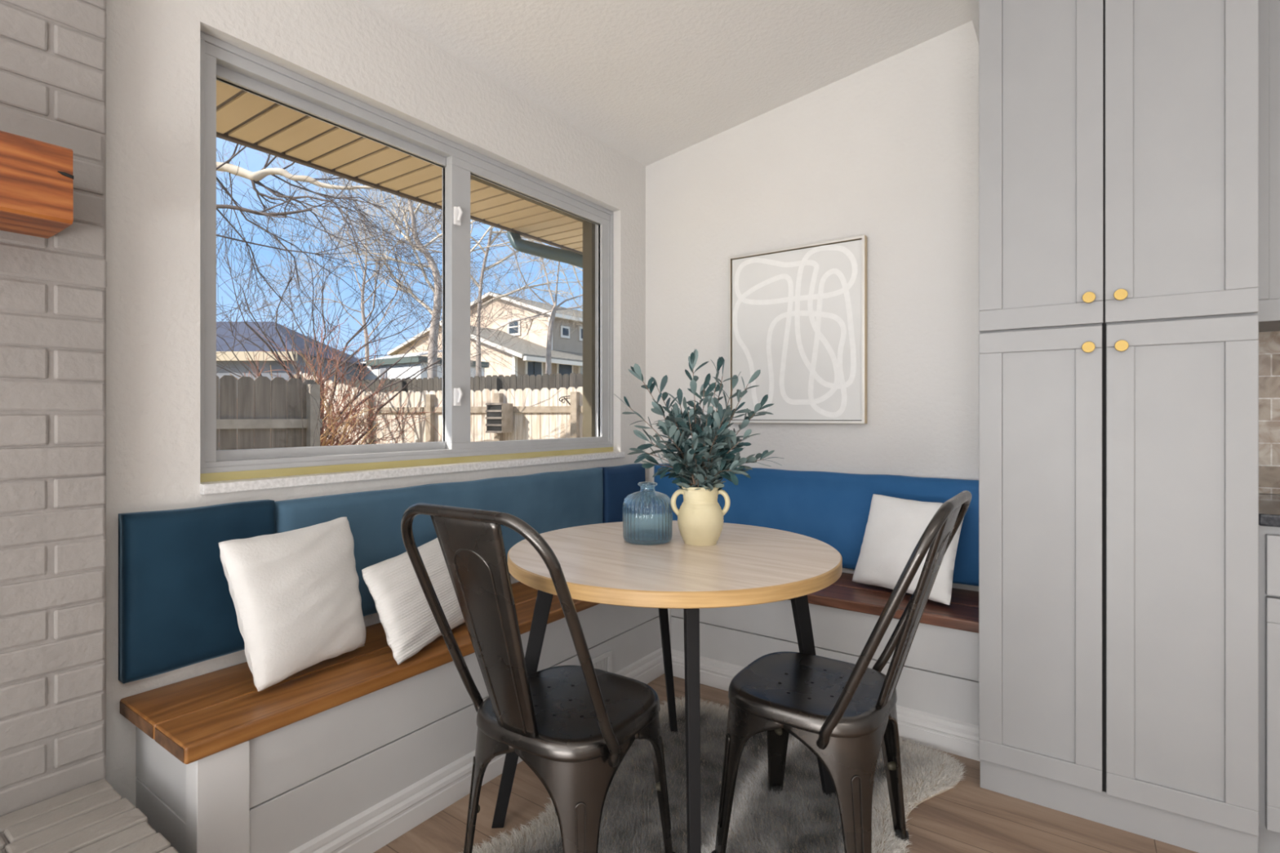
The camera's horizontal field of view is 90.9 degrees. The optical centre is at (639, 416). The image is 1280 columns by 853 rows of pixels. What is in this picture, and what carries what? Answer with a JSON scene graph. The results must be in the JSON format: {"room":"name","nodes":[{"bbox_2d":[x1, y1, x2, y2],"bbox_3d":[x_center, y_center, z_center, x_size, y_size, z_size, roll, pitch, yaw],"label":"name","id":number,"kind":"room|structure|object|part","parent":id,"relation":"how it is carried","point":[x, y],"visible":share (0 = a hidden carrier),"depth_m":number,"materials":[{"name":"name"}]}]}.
{"room":"dining room","nodes":[
{"label":"dining room","id":0,"kind":"room"},
{"bbox_2d":[0,0,106,816],"bbox_3d":[-1.948,-0.235,0.668,0.100,2.900,2.161,0,0,35],"label":"wall","id":1,"kind":"structure","parent":0,"point":[53,52],"depth_m":1.45,"materials":[{"name":"brick"}]},
{"bbox_2d":[0,130,73,238],"bbox_3d":[-1.692,-0.484,0.774,0.192,0.161,1.476,0,0,35],"label":"mantel beam","id":2,"kind":"structure","parent":1,"relation":"attached to","point":[37,177],"depth_m":1.28,"materials":[{"name":"brown wood"}]},
{"bbox_2d":[106,0,645,808],"bbox_3d":[-2.002,-0.135,0.852,0.200,3.100,7.200,0,0,35],"label":"wall","id":3,"kind":"structure","parent":0,"point":[347,47],"depth_m":1.75,"materials":[{"name":"paint"}]},
{"bbox_2d":[216,80,582,254],"bbox_3d":[-1.171,-1.374,2.805,0.680,0.482,5.552,0,0,35],"label":"soffit","id":4,"kind":"object","parent":3,"relation":"attached to","point":[244,118],"depth_m":2.82,"materials":[{"name":"beige wood"}]},
{"bbox_2d":[200,31,625,494],"bbox_3d":[-0.749,-0.458,2.633,0.237,1.365,2.033,0,0,35],"label":"window","id":5,"kind":"structure","parent":3,"relation":"in","point":[221,471],"depth_m":2.49,"materials":[{"name":"plastic"}]},
{"bbox_3d":[-1.038,-0.468,2.247,0.034,1.205,0.909,0,0,35],"label":"sash","id":6,"kind":"part","parent":5,"relation":"part of","materials":[{"name":"plastic"}]},
{"bbox_3d":[-0.699,0.204,2.605,0.122,0.029,1.986,0,0,35],"label":"sill","id":7,"kind":"part","parent":5,"relation":"part of","materials":[{"name":"grey stone"}]},
{"bbox_3d":[-0.479,-0.465,2.982,0.034,1.200,1.036,0,0,35],"label":"sash","id":8,"kind":"part","parent":5,"relation":"part of","materials":[{"name":"plastic"}]},
{"bbox_3d":[-0.820,-0.458,2.683,0.065,1.365,2.033,0,0,35],"label":"exterior casing","id":9,"kind":"part","parent":5,"relation":"part of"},
{"bbox_2d":[506,231,582,268],"bbox_3d":[-1.206,-0.140,2.828,0.681,2.310,5.350,0,0,35],"label":"downspout","id":10,"kind":"object","parent":3,"relation":"attached to","point":[566,256],"visible":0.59,"depth_m":3.73,"materials":[{"name":"grey metal"}]},
{"bbox_2d":[355,0,972,166],"bbox_3d":[-1.244,-1.646,0.199,1.790,0.451,7.000,0,0,35],"label":"ceiling","id":11,"kind":"structure","parent":0,"point":[652,81],"depth_m":2.61,"materials":[{"name":"paint"}]},
{"bbox_2d":[373,673,1198,852],"bbox_3d":[0.070,1.265,-0.722,5.000,0.100,7.000,0,0,35],"label":"floor","id":12,"kind":"structure","parent":0,"point":[967,817],"depth_m":1.87,"materials":[{"name":"brown wood"}]},
{"bbox_2d":[0,778,178,852],"bbox_3d":[-1.634,1.040,0.483,0.622,0.350,2.097,0,0,35],"label":"hearth","id":13,"kind":"object","parent":12,"relation":"on","point":[94,817],"visible":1,"depth_m":1.33,"materials":[{"name":"brick"}]},
{"bbox_2d":[120,581,664,852],"bbox_3d":[-0.482,0.970,2.475,0.422,0.490,2.390,0,0,35],"label":"window bench","id":14,"kind":"object","parent":12,"relation":"on","point":[351,752],"visible":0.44,"depth_m":1.70,"materials":[{"name":"white paint"}]},
{"bbox_3d":[-1.174,0.990,1.555,0.345,0.450,0.016,0,0,35],"label":"panel","id":15,"kind":"part","parent":14,"relation":"part of","materials":[{"name":"paint"}]},
{"bbox_2d":[118,499,275,684],"bbox_3d":[-1.209,0.464,1.748,0.064,0.429,0.365,0,0,35],"label":"cushion","id":16,"kind":"object","parent":14,"relation":"on","point":[176,609],"visible":0.79,"depth_m":1.67,"materials":[{"name":"teal fabric"}]},
{"bbox_3d":[-0.988,0.990,1.475,0.062,0.450,0.110,0,0,35],"label":"corner post","id":17,"kind":"part","parent":14,"relation":"part of","materials":[{"name":"white paint"}]},
{"bbox_2d":[218,516,365,691],"bbox_3d":[-0.961,0.511,1.786,0.170,0.390,0.404,0,0,21],"label":"throw pillow","id":18,"kind":"object","parent":14,"relation":"on","point":[295,595],"visible":1,"depth_m":1.71,"materials":[{"name":"white fabric"}]},
{"bbox_2d":[361,537,464,664],"bbox_3d":[-0.700,0.569,2.089,0.200,0.296,0.534,0,0,17],"label":"throw pillow","id":19,"kind":"object","parent":14,"relation":"on","point":[406,618],"visible":0.66,"depth_m":1.94,"materials":[{"name":"white fabric"}]},
{"bbox_2d":[274,467,603,616],"bbox_3d":[-0.648,0.468,2.548,0.064,0.423,1.583,0,0,35],"label":"cushion","id":20,"kind":"object","parent":14,"relation":"on","point":[548,501],"visible":0.45,"depth_m":2.35,"materials":[{"name":"teal fabric"}]},
{"bbox_3d":[-0.424,0.990,2.262,0.018,0.450,1.831,0,0,35],"label":"panel","id":21,"kind":"part","parent":14,"relation":"part of","materials":[{"name":"paint"}]},
{"bbox_3d":[-0.407,1.157,2.252,0.022,0.116,1.829,0,0,35],"label":"baseboard","id":22,"kind":"part","parent":14,"relation":"part of","materials":[{"name":"white paint"}]},
{"bbox_2d":[591,649,612,672],"bbox_3d":[-0.195,1.050,2.566,0.008,0.120,0.260,0,0,35],"label":"vent grille","id":23,"kind":"object","parent":14,"relation":"attached to","point":[602,660],"depth_m":2.63,"materials":[{"name":"white paint"}]},
{"bbox_2d":[597,463,645,523],"bbox_3d":[-0.088,0.473,3.348,0.064,0.427,0.365,0,0,35],"label":"cushion","id":24,"kind":"object","parent":14,"relation":"on","point":[620,482],"visible":0.47,"depth_m":3.26,"materials":[{"name":"blue fabric"}]},
{"bbox_2d":[461,695,965,852],"bbox_3d":[0.208,1.200,1.903,1.188,0.028,1.724,0,0,38],"label":"rug","id":25,"kind":"object","parent":12,"relation":"on","point":[802,818],"visible":0.55,"depth_m":1.96,"materials":[{"name":"grey carpet"}]},
{"bbox_2d":[400,502,675,852],"bbox_3d":[-0.229,0.705,1.583,0.488,1.021,0.594,0,0,33],"label":"metal chair","id":26,"kind":"object","parent":25,"relation":"on","point":[574,726],"visible":1,"depth_m":1.44,"materials":[{"name":"black metal"}]},
{"bbox_3d":[-0.387,0.990,1.611,0.139,0.427,0.290,0,0,-12],"label":"leg","id":27,"kind":"part","parent":26,"relation":"part of","materials":[{"name":"black metal"}]},
{"bbox_3d":[-0.183,0.760,1.653,0.415,0.040,0.415,0,0,33],"label":"seat","id":28,"kind":"part","parent":26,"relation":"part of","materials":[{"name":"black metal"}]},
{"bbox_3d":[-0.153,0.990,1.508,0.210,0.427,0.210,0,0,33],"label":"leg","id":29,"kind":"part","parent":26,"relation":"part of","materials":[{"name":"black metal"}]},
{"bbox_3d":[0.021,0.990,1.696,0.139,0.427,0.290,0,0,-12],"label":"leg","id":30,"kind":"part","parent":26,"relation":"part of","materials":[{"name":"black metal"}]},
{"bbox_2d":[491,520,842,852],"bbox_3d":[0.100,0.807,1.929,0.990,0.815,0.990,0,0,35],"label":"round table","id":31,"kind":"object","parent":25,"relation":"on","point":[748,565],"visible":0.8,"depth_m":1.67,"materials":[{"name":"brown wood"}]},
{"bbox_3d":[-0.340,0.827,1.888,0.203,0.776,0.037,0,0,-10],"label":"leg","id":32,"kind":"part","parent":31,"relation":"part of","materials":[{"name":"black metal"}]},
{"bbox_2d":[622,481,672,545],"bbox_3d":[0.025,0.306,2.022,0.162,0.186,0.161,0,0,35],"label":"glass bottle","id":33,"kind":"object","parent":31,"relation":"on","point":[647,513],"visible":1,"depth_m":1.96,"materials":[{"name":"blue glass"}]},
{"bbox_3d":[0.096,0.827,2.350,0.056,0.776,0.179,0,0,35],"label":"leg","id":34,"kind":"part","parent":31,"relation":"part of","materials":[{"name":"black metal"}]},
{"bbox_3d":[0.130,0.827,1.519,0.035,0.776,0.153,0,0,-2],"label":"leg","id":35,"kind":"part","parent":31,"relation":"part of","materials":[{"name":"black metal"}]},
{"bbox_2d":[670,486,730,546],"bbox_3d":[0.191,0.309,1.990,0.146,0.182,0.146,0,0,-43],"label":"ceramic vase","id":36,"kind":"object","parent":31,"relation":"on","point":[700,517],"visible":0.92,"depth_m":1.94,"materials":[{"name":"beige ceramic"}]},
{"bbox_3d":[0.119,0.273,1.990,0.044,0.086,0.020,0,0,0],"label":"handle","id":37,"kind":"part","parent":36,"relation":"part of","materials":[{"name":"beige ceramic"}]},
{"bbox_2d":[615,349,784,491],"bbox_3d":[0.184,0.086,1.980,0.430,0.597,0.379,0,0,35],"label":"branches","id":38,"kind":"object","parent":36,"relation":"in","point":[695,464],"visible":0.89,"depth_m":1.95,"materials":[{"name":"green plant"}]},
{"bbox_3d":[0.080,0.176,1.986,0.171,0.416,0.161,0,0,35],"label":"olive stem","id":39,"kind":"part","parent":38,"relation":"part of","materials":[{"name":"green plant"}]},
{"bbox_3d":[0.105,0.133,1.982,0.174,0.502,0.105,0,0,35],"label":"olive stem","id":40,"kind":"part","parent":38,"relation":"part of","materials":[{"name":"green plant"}]},
{"bbox_3d":[0.115,0.264,1.948,0.163,0.241,0.009,0,0,-26],"label":"olive stem","id":41,"kind":"part","parent":38,"relation":"part of","materials":[{"name":"green plant"}]},
{"bbox_3d":[0.141,0.221,1.940,0.037,0.326,0.149,0,0,35],"label":"olive stem","id":42,"kind":"part","parent":38,"relation":"part of","materials":[{"name":"green plant"}]},
{"bbox_3d":[0.174,0.186,1.946,0.017,0.398,0.110,0,0,40],"label":"olive stem","id":43,"kind":"part","parent":38,"relation":"part of","materials":[{"name":"green plant"}]},
{"bbox_3d":[0.171,0.233,1.917,0.011,0.303,0.120,0,0,21],"label":"olive stem","id":44,"kind":"part","parent":38,"relation":"part of","materials":[{"name":"plant"}]},
{"bbox_3d":[0.204,0.221,1.926,0.102,0.327,0.069,0,0,35],"label":"olive stem","id":45,"kind":"part","parent":38,"relation":"part of","materials":[{"name":"green plant"}]},
{"bbox_3d":[0.217,0.192,1.949,0.118,0.386,0.041,0,0,35],"label":"olive stem","id":46,"kind":"part","parent":38,"relation":"part of","materials":[{"name":"green plant"}]},
{"bbox_3d":[0.268,0.141,1.988,0.148,0.487,0.017,0,0,-7],"label":"olive stem","id":47,"kind":"part","parent":38,"relation":"part of","materials":[{"name":"green plant"}]},
{"bbox_3d":[0.263,0.273,1.990,0.044,0.086,0.020,0,0,0],"label":"handle","id":48,"kind":"part","parent":36,"relation":"part of","materials":[{"name":"beige ceramic"}]},
{"bbox_3d":[0.545,0.827,2.027,0.167,0.776,0.049,0,0,10],"label":"leg","id":49,"kind":"part","parent":31,"relation":"part of","materials":[{"name":"black metal"}]},
{"bbox_2d":[711,490,971,852],"bbox_3d":[0.550,0.705,1.713,0.594,1.021,0.488,0,0,35],"label":"metal chair","id":50,"kind":"object","parent":25,"relation":"on","point":[843,712],"visible":1,"depth_m":1.61,"materials":[{"name":"black metal"}]},
{"bbox_3d":[0.276,0.990,1.727,0.139,0.427,0.290,0,0,-10],"label":"leg","id":51,"kind":"part","parent":50,"relation":"part of","materials":[{"name":"black metal"}]},
{"bbox_3d":[0.447,0.990,1.967,0.290,0.427,0.139,0,0,-10],"label":"leg","id":52,"kind":"part","parent":50,"relation":"part of","materials":[{"name":"black metal"}]},
{"bbox_3d":[0.482,0.760,1.762,0.415,0.040,0.415,0,0,35],"label":"seat","id":53,"kind":"part","parent":50,"relation":"part of","materials":[{"name":"black metal"}]},
{"bbox_3d":[0.517,0.990,1.556,0.290,0.427,0.139,0,0,-10],"label":"leg","id":54,"kind":"part","parent":50,"relation":"part of","materials":[{"name":"black metal"}]},
{"bbox_3d":[0.687,0.990,1.796,0.139,0.427,0.290,0,0,-10],"label":"leg","id":55,"kind":"part","parent":50,"relation":"part of","materials":[{"name":"black metal"}]},
{"bbox_2d":[661,572,980,761],"bbox_3d":[0.719,0.970,2.821,1.507,0.490,0.445,0,0,35],"label":"bench","id":56,"kind":"object","parent":12,"relation":"on","point":[937,687],"visible":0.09,"depth_m":2.46,"materials":[{"name":"white paint"}]},
{"bbox_3d":[0.130,0.990,2.997,0.045,0.450,0.032,0,0,35],"label":"corner post","id":57,"kind":"part","parent":56,"relation":"part of","materials":[{"name":"white paint"}]},
{"bbox_2d":[653,463,978,586],"bbox_3d":[0.763,0.480,3.023,1.666,0.441,0.065,0,0,35],"label":"cushion","id":58,"kind":"object","parent":56,"relation":"on","point":[833,508],"visible":0.38,"depth_m":2.90,"materials":[{"name":"blue fabric"}]},
{"bbox_3d":[0.690,0.990,2.611,1.315,0.450,0.018,0,0,35],"label":"panel","id":59,"kind":"part","parent":56,"relation":"part of","materials":[{"name":"paint"}]},
{"bbox_3d":[0.678,1.157,2.595,1.315,0.116,0.022,0,0,35],"label":"baseboard","id":60,"kind":"part","parent":56,"relation":"part of","materials":[{"name":"white paint"}]},
{"bbox_2d":[852,493,964,604],"bbox_3d":[1.079,0.522,2.576,0.418,0.370,0.218,0,0,42],"label":"throw pillow","id":61,"kind":"object","parent":56,"relation":"on","point":[895,526],"visible":0.65,"depth_m":2.57,"materials":[{"name":"white fabric"}]},
{"bbox_2d":[978,0,1258,852],"bbox_3d":[1.547,-0.141,2.108,0.661,2.713,0.662,0,0,35],"label":"pantry cabinet","id":62,"kind":"object","parent":12,"relation":"on","point":[1118,140],"visible":1,"depth_m":1.84,"materials":[{"name":"paint"}]},
{"bbox_3d":[1.242,0.422,1.964,0.196,1.256,0.010,0,0,35],"label":"panel","id":63,"kind":"part","parent":62,"relation":"part of","materials":[{"name":"paint"}]},
{"bbox_3d":[1.243,-0.886,1.964,0.198,1.090,0.010,0,0,35],"label":"panel","id":64,"kind":"part","parent":62,"relation":"part of","materials":[{"name":"paint"}]},
{"bbox_3d":[1.239,0.422,1.961,0.324,1.384,0.020,0,0,35],"label":"door","id":65,"kind":"part","parent":62,"relation":"part of","materials":[{"name":"paint"}]},
{"bbox_3d":[1.240,-0.886,1.960,0.326,1.218,0.020,0,0,35],"label":"door","id":66,"kind":"part","parent":62,"relation":"part of","materials":[{"name":"paint"}]},
{"bbox_3d":[1.332,-0.205,1.869,0.033,0.033,0.024,0,0,35],"label":"knob","id":67,"kind":"part","parent":62,"relation":"part of","materials":[{"name":"gold metal"}]},
{"bbox_3d":[1.333,-0.352,1.869,0.033,0.033,0.024,0,0,35],"label":"knob","id":68,"kind":"part","parent":62,"relation":"part of","materials":[{"name":"gold metal"}]},
{"bbox_3d":[1.394,-0.352,1.826,0.033,0.033,0.024,0,0,35],"label":"knob","id":69,"kind":"part","parent":62,"relation":"part of","materials":[{"name":"gold metal"}]},
{"bbox_3d":[1.395,-0.204,1.825,0.033,0.033,0.024,0,0,35],"label":"knob","id":70,"kind":"part","parent":62,"relation":"part of","materials":[{"name":"gold metal"}]},
{"bbox_3d":[1.514,-0.886,1.774,0.200,1.090,0.010,0,0,35],"label":"panel","id":71,"kind":"part","parent":62,"relation":"part of","materials":[{"name":"paint"}]},
{"bbox_3d":[1.515,0.422,1.773,0.197,1.256,0.010,0,0,35],"label":"panel","id":72,"kind":"part","parent":62,"relation":"part of","materials":[{"name":"paint"}]},
{"bbox_3d":[1.511,-0.886,1.770,0.328,1.218,0.020,0,0,35],"label":"door","id":73,"kind":"part","parent":62,"relation":"part of","materials":[{"name":"paint"}]},
{"bbox_3d":[1.512,0.422,1.769,0.325,1.384,0.020,0,0,35],"label":"door","id":74,"kind":"part","parent":62,"relation":"part of","materials":[{"name":"paint"}]},
{"bbox_2d":[1257,524,1279,852],"bbox_3d":[2.322,0.755,1.605,1.182,0.920,0.597,0,0,35],"label":"base cabinet","id":75,"kind":"object","parent":12,"relation":"on","point":[1268,837],"visible":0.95,"depth_m":1.69,"materials":[{"name":"paint"}]},
{"bbox_2d":[1258,493,1279,527],"bbox_3d":[2.324,0.277,1.591,1.202,0.033,0.619,0,0,35],"label":"countertop","id":76,"kind":"structure","parent":75,"relation":"on","point":[1268,504],"depth_m":1.74,"materials":[{"name":"stone"}]},
{"bbox_3d":[1.919,0.399,1.536,0.564,0.162,0.020,0,0,35],"label":"drawer","id":77,"kind":"part","parent":75,"relation":"part of","materials":[{"name":"paint"}]},
{"bbox_3d":[1.919,0.798,1.536,0.564,0.624,0.020,0,0,35],"label":"door","id":78,"kind":"part","parent":75,"relation":"part of","materials":[{"name":"paint"}]},
{"bbox_2d":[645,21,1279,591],"bbox_3d":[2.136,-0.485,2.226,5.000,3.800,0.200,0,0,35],"label":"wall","id":79,"kind":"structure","parent":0,"point":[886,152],"depth_m":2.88,"materials":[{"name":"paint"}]},
{"bbox_2d":[728,235,866,423],"bbox_3d":[0.744,-0.393,3.050,0.685,0.852,0.042,0,0,35],"label":"framed art","id":80,"kind":"object","parent":79,"relation":"attached to","point":[797,314],"visible":0.98,"depth_m":3.02,"materials":[{"name":"white paper"}]},
{"bbox_2d":[1257,0,1279,332],"bbox_3d":[2.353,-0.890,1.736,1.082,1.216,0.347,0,0,35],"label":"upper cabinet","id":81,"kind":"object","parent":79,"relation":"attached to","point":[1268,313],"visible":0.26,"depth_m":1.87,"materials":[{"name":"paint"}]},
{"bbox_3d":[2.037,-0.888,1.763,0.402,1.085,0.010,0,0,35],"label":"panel","id":82,"kind":"part","parent":81,"relation":"part of","materials":[{"name":"paint"}]},
{"bbox_2d":[1258,331,1279,493],"bbox_3d":[2.500,-0.013,1.842,1.202,0.543,0.010,0,0,35],"label":"backsplash","id":83,"kind":"structure","parent":79,"relation":"attached to","point":[1269,341],"depth_m":2.11,"materials":[{"name":"tile"}]},
{"bbox_2d":[966,0,978,43],"bbox_3d":[0.762,-1.693,-1.207,3.310,0.384,7.000,0,0,35],"label":"ceiling","id":84,"kind":"structure","parent":0,"point":[973,5],"depth_m":2.34,"materials":[{"name":"paint"}]},
{"label":"outside","id":85,"kind":"structure","parent":0,"visible":0},
{"bbox_3d":[-24.618,1.515,20.855,59.800,0.200,120.000,0,0,35],"label":"ground","id":86,"kind":"structure","parent":85,"visible":0},
{"bbox_2d":[216,375,322,450],"bbox_3d":[-4.839,0.509,4.535,0.113,1.812,4.992,0,0,39],"label":"picket fence","id":87,"kind":"object","parent":86,"relation":"on","point":[277,423],"visible":0.24,"depth_m":6.09,"materials":[{"name":"grey wood"}]},
{"bbox_3d":[-4.853,0.070,4.546,0.040,0.090,4.992,0,0,39],"label":"rail","id":88,"kind":"part","parent":87,"relation":"part of","materials":[{"name":"grey wood"}]},
{"bbox_3d":[-3.319,0.545,6.394,0.095,1.740,0.095,0,0,39],"label":"post","id":89,"kind":"part","parent":87,"relation":"part of","materials":[{"name":"grey wood"}]},
{"bbox_2d":[216,321,365,449],"bbox_3d":[-11.874,-0.684,18.470,6.344,4.198,5.060,0,0,0],"label":"house","id":90,"kind":"structure","parent":86,"relation":"on","point":[250,348],"depth_m":16.58,"materials":[{"name":"grey"}]},
{"bbox_2d":[218,350,378,446],"bbox_3d":[-3.998,0.328,7.407,1.547,2.186,1.742,0,0,35],"label":"shrub","id":91,"kind":"object","parent":86,"relation":"on","point":[328,412],"visible":0.23,"depth_m":7.58,"materials":[{"name":"beige plant"}]},
{"bbox_2d":[293,372,364,445],"bbox_3d":[-5.279,0.315,10.642,1.613,2.200,0.113,0,0,23],"label":"picket fence","id":92,"kind":"object","parent":86,"relation":"on","point":[302,375],"visible":0.16,"depth_m":10.54,"materials":[{"name":"brown wood"}]},
{"bbox_3d":[-5.272,0.070,10.659,1.613,0.090,0.040,0,0,23],"label":"rail","id":93,"kind":"part","parent":92,"relation":"part of","materials":[{"name":"beige wood"}]},
{"bbox_2d":[218,300,442,449],"bbox_3d":[-4.211,0.098,8.052,3.620,3.130,2.732,0,0,-12],"label":"shrub","id":94,"kind":"object","parent":86,"relation":"on","point":[325,389],"visible":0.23,"depth_m":8.03,"materials":[{"name":"beige plant"}]},
{"bbox_2d":[216,141,479,360],"bbox_3d":[-11.539,-6.117,27.457,11.412,15.074,9.568,0,0,18],"label":"bare tree","id":95,"kind":"object","parent":86,"relation":"on","point":[366,348],"visible":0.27,"depth_m":25.93,"materials":[{"name":"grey plant"}]},
{"bbox_2d":[216,143,519,439],"bbox_3d":[-3.434,-1.603,6.031,4.888,6.046,3.564,0,0,-25],"label":"bare tree","id":96,"kind":"object","parent":86,"relation":"on","point":[255,177],"visible":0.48,"depth_m":6.49,"materials":[{"name":"brown plant"}]},
{"bbox_2d":[216,145,528,446],"bbox_3d":[-3.336,-1.322,5.829,4.476,5.494,2.934,0,0,7],"label":"bare tree","id":97,"kind":"object","parent":86,"relation":"on","point":[218,206],"visible":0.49,"depth_m":5.79,"materials":[{"name":"brown plant"}]},
{"bbox_2d":[216,140,551,446],"bbox_3d":[-4.110,-1.403,9.214,6.338,5.637,5.530,0,0,10],"label":"bare tree","id":98,"kind":"object","parent":86,"relation":"on","point":[290,280],"visible":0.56,"depth_m":9.17,"materials":[{"name":"brown plant"}]},
{"bbox_2d":[270,165,555,379],"bbox_3d":[-4.578,-4.832,15.640,7.997,12.495,8.077,0,0,-13],"label":"bare tree","id":99,"kind":"object","parent":86,"relation":"on","point":[432,374],"visible":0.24,"depth_m":14.45,"materials":[{"name":"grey plant"}]},
{"bbox_2d":[253,373,582,448],"bbox_3d":[-1.538,0.299,11.771,17.366,2.232,0.113,0,0,23],"label":"picket fence","id":100,"kind":"object","parent":86,"relation":"on","point":[557,381],"visible":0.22,"depth_m":12.32,"materials":[{"name":"grey wood"}]},
{"bbox_3d":[-5.015,0.335,13.268,0.095,2.160,0.095,0,0,23],"label":"post","id":101,"kind":"part","parent":100,"relation":"part of","materials":[{"name":"grey wood"}]},
{"bbox_3d":[-2.812,0.335,12.314,0.095,2.160,0.095,0,0,23],"label":"post","id":102,"kind":"part","parent":100,"relation":"part of","materials":[{"name":"grey wood"}]},
{"bbox_2d":[360,350,488,381],"bbox_3d":[-7.129,-0.340,20.304,3.654,3.510,2.650,0,0,35],"label":"shed","id":103,"kind":"object","parent":86,"relation":"on","point":[405,362],"visible":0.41,"depth_m":19.01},
{"bbox_3d":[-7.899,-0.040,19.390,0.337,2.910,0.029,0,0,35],"label":"door","id":104,"kind":"part","parent":103,"relation":"part of","materials":[{"name":"white"}]},
{"bbox_2d":[312,181,582,377],"bbox_3d":[-3.647,-4.999,18.607,9.561,12.833,6.830,0,0,-5],"label":"bare tree","id":105,"kind":"object","parent":86,"relation":"on","point":[478,371],"visible":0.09,"depth_m":18.01,"materials":[{"name":"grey plant"}]},
{"bbox_2d":[364,386,582,444],"bbox_3d":[0.098,0.502,8.312,10.066,1.827,0.113,0,0,23],"label":"picket fence","id":106,"kind":"object","parent":86,"relation":"on","point":[537,414],"visible":0.19,"depth_m":9.38,"materials":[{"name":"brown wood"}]},
{"bbox_3d":[-4.425,0.537,10.262,0.095,1.755,0.095,0,0,23],"label":"post","id":107,"kind":"part","parent":106,"relation":"part of","materials":[{"name":"beige wood"}]},
{"bbox_3d":[-3.251,0.537,9.753,0.095,1.755,0.095,0,0,23],"label":"post","id":108,"kind":"part","parent":106,"relation":"part of","materials":[{"name":"beige wood"}]},
{"bbox_3d":[0.077,-0.100,8.342,10.004,0.090,0.040,0,0,23],"label":"rail","id":109,"kind":"part","parent":106,"relation":"part of","materials":[{"name":"beige wood"}]},
{"bbox_3d":[-2.076,0.537,9.245,0.095,1.755,0.095,0,0,23],"label":"post","id":110,"kind":"part","parent":106,"relation":"part of","materials":[{"name":"beige wood"}]},
{"bbox_2d":[484,402,513,433],"bbox_3d":[-2.026,0.021,9.065,0.280,0.428,0.285,0,0,23],"label":"box","id":111,"kind":"object","parent":106,"relation":"attached to","point":[500,416],"visible":1,"depth_m":8.96,"materials":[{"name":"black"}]},
{"bbox_2d":[559,395,570,405],"bbox_3d":[-1.036,-0.215,8.813,0.230,0.154,0.013,0,0,23],"label":"hook","id":112,"kind":"object","parent":106,"relation":"on","point":[564,397],"visible":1,"depth_m":8.81,"materials":[{"name":"black"}]},
{"bbox_3d":[-0.902,0.537,8.736,0.095,1.755,0.095,0,0,23],"label":"post","id":113,"kind":"part","parent":106,"relation":"part of","materials":[{"name":"beige wood"}]},
{"bbox_2d":[386,292,582,377],"bbox_3d":[-5.171,-1.828,28.975,11.699,6.486,11.888,0,0,35],"label":"house","id":114,"kind":"structure","parent":86,"relation":"on","point":[566,353],"depth_m":24.30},
{"bbox_3d":[-8.994,-3.966,27.581,7.000,2.170,0.040,0,0,35],"label":"rake trim","id":115,"kind":"part","parent":114,"relation":"part of","materials":[{"name":"white"}]},
{"bbox_3d":[-5.640,-2.710,22.076,4.251,1.573,0.050,0,0,35],"label":"rake trim","id":116,"kind":"part","parent":114,"relation":"part of","materials":[{"name":"white"}]},
{"bbox_3d":[-5.036,-3.558,25.065,0.498,0.487,0.014,0,0,35],"label":"pane","id":117,"kind":"part","parent":114,"relation":"part of","materials":[{"name":"clear glass"}]},
{"bbox_3d":[-4.715,-4.416,24.581,3.451,1.270,0.040,0,0,35],"label":"rake trim","id":118,"kind":"part","parent":114,"relation":"part of","materials":[{"name":"white"}]},
{"bbox_3d":[-3.811,-1.573,21.934,0.014,0.654,0.272,0,0,35],"label":"pane","id":119,"kind":"part","parent":114,"relation":"part of","materials":[{"name":"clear glass"}]},
{"bbox_3d":[-3.607,-1.622,22.225,0.014,0.601,0.359,0,0,35],"label":"pane","id":120,"kind":"part","parent":114,"relation":"part of","materials":[{"name":"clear glass"}]},
{"bbox_3d":[-2.773,-1.572,23.415,0.014,0.706,0.709,0,0,35],"label":"pane","id":121,"kind":"part","parent":114,"relation":"part of","materials":[{"name":"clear glass"}]},
{"bbox_3d":[-2.896,-3.292,24.545,0.014,0.277,0.325,0,0,35],"label":"pane","id":122,"kind":"part","parent":114,"relation":"part of","materials":[{"name":"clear glass"}]},
{"bbox_2d":[395,224,582,377],"bbox_3d":[-1.872,-3.826,16.117,8.245,10.485,6.328,0,0,-18],"label":"bare tree","id":123,"kind":"object","parent":86,"relation":"on","point":[548,365],"visible":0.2,"depth_m":16.22,"materials":[{"name":"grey plant"}]},
{"bbox_2d":[470,224,582,309],"bbox_3d":[-3.502,-6.852,26.770,10.207,16.544,7.964,0,0,12],"label":"bare tree","id":124,"kind":"object","parent":86,"relation":"on","point":[499,259],"visible":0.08,"depth_m":26.91,"materials":[{"name":"brown plant"}]}
]}

